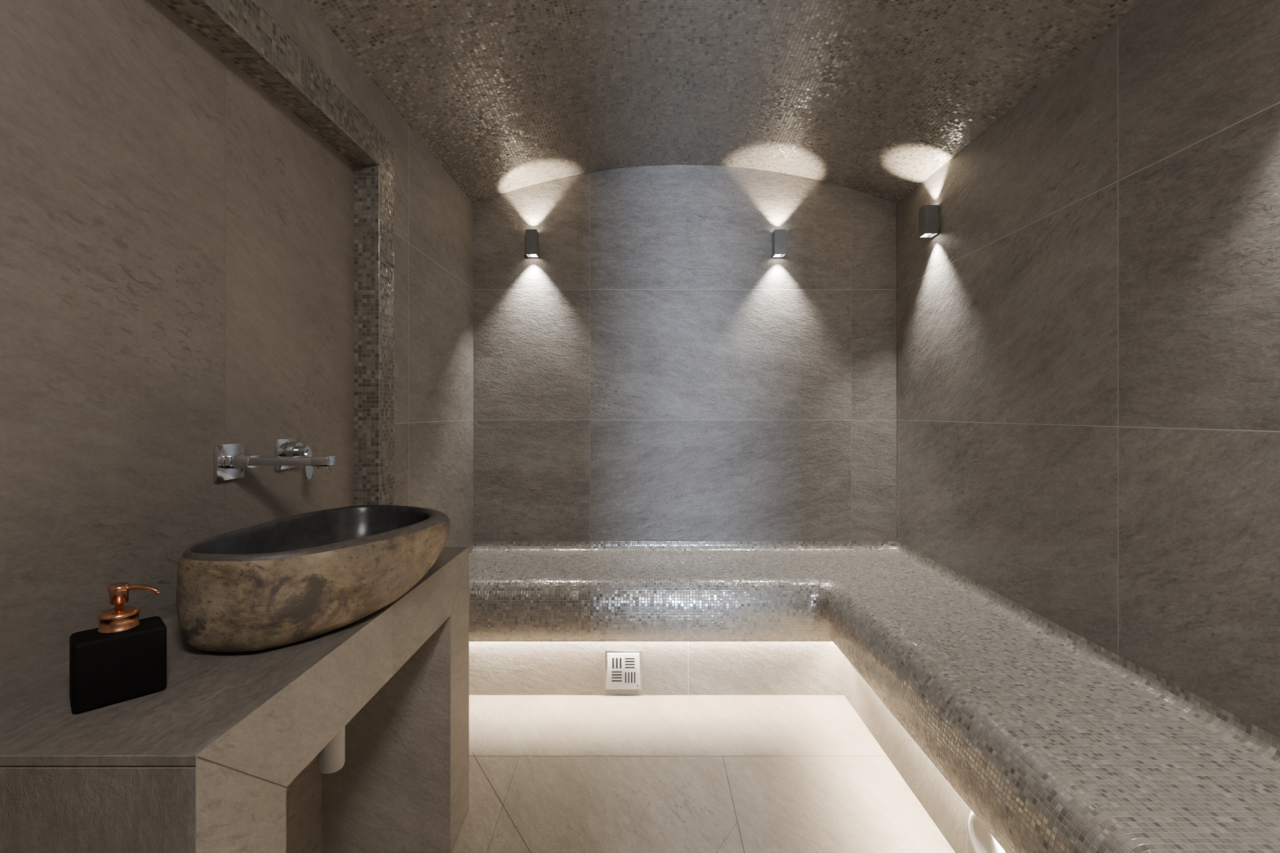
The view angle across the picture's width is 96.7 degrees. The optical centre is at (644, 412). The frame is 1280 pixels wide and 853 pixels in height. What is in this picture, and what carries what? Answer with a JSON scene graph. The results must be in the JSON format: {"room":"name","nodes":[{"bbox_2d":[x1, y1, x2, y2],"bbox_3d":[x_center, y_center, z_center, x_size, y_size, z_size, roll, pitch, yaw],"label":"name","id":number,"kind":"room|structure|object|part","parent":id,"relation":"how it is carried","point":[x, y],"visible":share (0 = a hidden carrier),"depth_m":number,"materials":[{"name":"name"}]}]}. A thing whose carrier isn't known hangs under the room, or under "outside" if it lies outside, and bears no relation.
{"room":"spa","nodes":[
{"label":"spa","id":0,"kind":"room"},
{"bbox_2d":[0,0,353,689],"bbox_3d":[-0.923,0.183,0.469,0.120,1.834,2.438,0,0,0],"label":"wall","id":1,"kind":"structure","parent":0,"point":[176,242],"depth_m":0.99,"materials":[{"name":"tile"}]},
{"bbox_2d":[213,437,336,481],"bbox_3d":[-0.754,0.112,1.271,0.217,0.098,0.268,0,0,0],"label":"faucet","id":2,"kind":"object","parent":1,"relation":"attached to","point":[229,460],"visible":1,"depth_m":1.16,"materials":[{"name":"silver metal"}]},
{"bbox_3d":[-0.750,0.103,1.177,0.209,0.026,0.034,0,0,0],"label":"spout","id":3,"kind":"part","parent":2,"relation":"part of","materials":[{"name":"silver metal"}]},
{"bbox_3d":[-0.831,0.116,1.365,0.049,0.091,0.046,0,0,0],"label":"lever","id":4,"kind":"part","parent":2,"relation":"part of","materials":[{"name":"silver metal"}]},
{"bbox_2d":[160,0,379,164],"bbox_3d":[-0.884,-0.784,0.469,0.198,0.100,2.438,0,0,0],"label":"mosaic header","id":5,"kind":"object","parent":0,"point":[242,30],"visible":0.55,"depth_m":1.26,"materials":[{"name":"grey tile"}]},
{"bbox_2d":[255,0,394,146],"bbox_3d":[-0.887,-0.967,0.518,0.200,0.266,2.537,0,0,0],"label":"wall tiles","id":6,"kind":"structure","parent":0,"point":[296,18],"depth_m":1.44,"materials":[{"name":"tile"}]},
{"bbox_2d":[394,108,473,553],"bbox_3d":[-0.887,0.000,2.201,0.200,2.200,0.828,0,0,0],"label":"wall","id":7,"kind":"structure","parent":0,"point":[433,217],"depth_m":2.13,"materials":[{"name":"tile"}]},
{"bbox_2d":[353,132,394,506],"bbox_3d":[-0.884,0.133,1.737,0.198,1.934,0.099,0,0,0],"label":"jamb","id":8,"kind":"object","parent":7,"relation":"attached to","point":[373,184],"depth_m":1.69,"materials":[{"name":"grey tile"}]},
{"bbox_2d":[321,695,955,852],"bbox_3d":[0.147,1.150,-0.217,2.220,0.100,5.865,0,0,0],"label":"floor","id":9,"kind":"structure","parent":0,"point":[593,774],"depth_m":1.71,"materials":[{"name":"tile"}]},
{"bbox_2d":[0,546,469,852],"bbox_3d":[-0.673,0.735,1.093,0.379,0.729,0.955,0,0,0],"label":"countertop","id":10,"kind":"structure","parent":9,"relation":"on","point":[206,762],"depth_m":0.78,"materials":[{"name":"stone"}]},
{"bbox_2d":[69,582,166,713],"bbox_3d":[-0.688,0.298,0.745,0.058,0.146,0.090,0,0,43],"label":"soap dispenser","id":11,"kind":"object","parent":10,"relation":"on","point":[124,658],"visible":1,"depth_m":0.73,"materials":[{"name":"black ceramic"}]},
{"bbox_2d":[286,753,321,852],"bbox_3d":[-0.835,0.820,1.099,0.057,0.560,0.661,0,0,0],"label":"panel","id":12,"kind":"object","parent":10,"relation":"attached to","point":[304,793],"visible":0.2,"depth_m":1.35,"materials":[{"name":"stone"}]},
{"bbox_2d":[176,504,450,652],"bbox_3d":[-0.594,0.293,1.110,0.355,0.154,0.524,0,0,0],"label":"vessel basin","id":13,"kind":"object","parent":10,"relation":"on","point":[293,579],"visible":1,"depth_m":0.93,"materials":[{"name":"brown stone"}]},
{"bbox_2d":[319,725,345,773],"bbox_3d":[-0.716,0.625,1.184,0.180,0.235,0.047,0,0,0],"label":"trap","id":14,"kind":"object","parent":10,"relation":"attached to","point":[332,757],"visible":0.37,"depth_m":1.17,"materials":[{"name":"white plastic"}]},
{"bbox_2d":[471,751,531,852],"bbox_3d":[-0.304,1.099,1.450,0.510,0.001,0.781,0,0,0],"label":"joint","id":15,"kind":"object","parent":9,"relation":"on","point":[472,752],"visible":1,"depth_m":1.59,"materials":[{"name":"tile"}]},
{"bbox_2d":[486,755,519,852],"bbox_3d":[-0.380,1.099,0.610,0.041,0.001,2.420,0,0,0],"label":"joint","id":16,"kind":"object","parent":9,"relation":"on","point":[519,756],"visible":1,"depth_m":1.61,"materials":[{"name":"tile"}]},
{"bbox_2d":[722,755,744,852],"bbox_3d":[0.247,1.099,0.610,0.009,0.001,2.420,0,0,0],"label":"joint","id":17,"kind":"object","parent":9,"relation":"on","point":[722,756],"visible":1,"depth_m":1.58,"materials":[{"name":"tile"}]},
{"bbox_2d":[469,541,1279,852],"bbox_3d":[0.185,0.847,0.932,1.944,0.507,3.365,0,0,0],"label":"built-in bench","id":18,"kind":"object","parent":9,"relation":"on","point":[983,704],"visible":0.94,"depth_m":1.69,"materials":[{"name":"tile"}]},
{"bbox_2d":[604,650,641,688],"bbox_3d":[-0.082,1.000,2.208,0.142,0.150,0.011,0,0,0],"label":"vent grille","id":19,"kind":"object","parent":18,"relation":"attached to","point":[623,668],"visible":1,"depth_m":2.20,"materials":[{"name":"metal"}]},
{"bbox_2d":[968,810,1004,852],"bbox_3d":[0.769,0.970,1.285,0.014,0.128,0.128,0,0,0],"label":"outlet cover","id":20,"kind":"object","parent":18,"relation":"attached to","point":[982,841],"visible":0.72,"depth_m":1.30,"materials":[{"name":"white plastic"}]},
{"bbox_2d":[473,164,896,541],"bbox_3d":[0.157,-0.100,2.675,2.240,2.400,0.120,0,0,0],"label":"wall","id":21,"kind":"structure","parent":0,"point":[655,373],"depth_m":2.62,"materials":[{"name":"tile"}]},
{"bbox_2d":[525,229,538,257],"bbox_3d":[-0.510,-0.767,2.586,0.050,0.112,0.058,0,0,0],"label":"wall sconce","id":22,"kind":"object","parent":21,"relation":"attached to","point":[531,235],"visible":1,"depth_m":2.56,"materials":[{"name":"grey metal"}]},
{"bbox_2d":[772,229,786,257],"bbox_3d":[0.610,-0.767,2.586,0.050,0.112,0.058,0,0,0],"label":"wall sconce","id":23,"kind":"object","parent":21,"relation":"attached to","point":[779,236],"visible":1,"depth_m":2.56,"materials":[{"name":"grey metal"}]},
{"bbox_2d":[306,0,1142,204],"bbox_3d":[0.185,-1.097,0.932,2.016,0.280,3.365,0,0,0],"label":"ceiling","id":24,"kind":"structure","parent":0,"point":[872,97],"depth_m":1.81,"materials":[{"name":"tile"}]},
{"bbox_2d":[896,0,1279,737],"bbox_3d":[1.217,-0.100,0.873,0.120,2.400,3.485,0,0,0],"label":"wall","id":25,"kind":"structure","parent":0,"point":[1088,328],"depth_m":1.39,"materials":[{"name":"tile"}]},
{"bbox_2d":[919,204,938,237],"bbox_3d":[1.128,-0.757,2.255,0.058,0.112,0.050,0,0,0],"label":"wall sconce","id":26,"kind":"object","parent":25,"relation":"attached to","point":[928,214],"visible":1,"depth_m":2.23,"materials":[{"name":"grey metal"}]}
]}

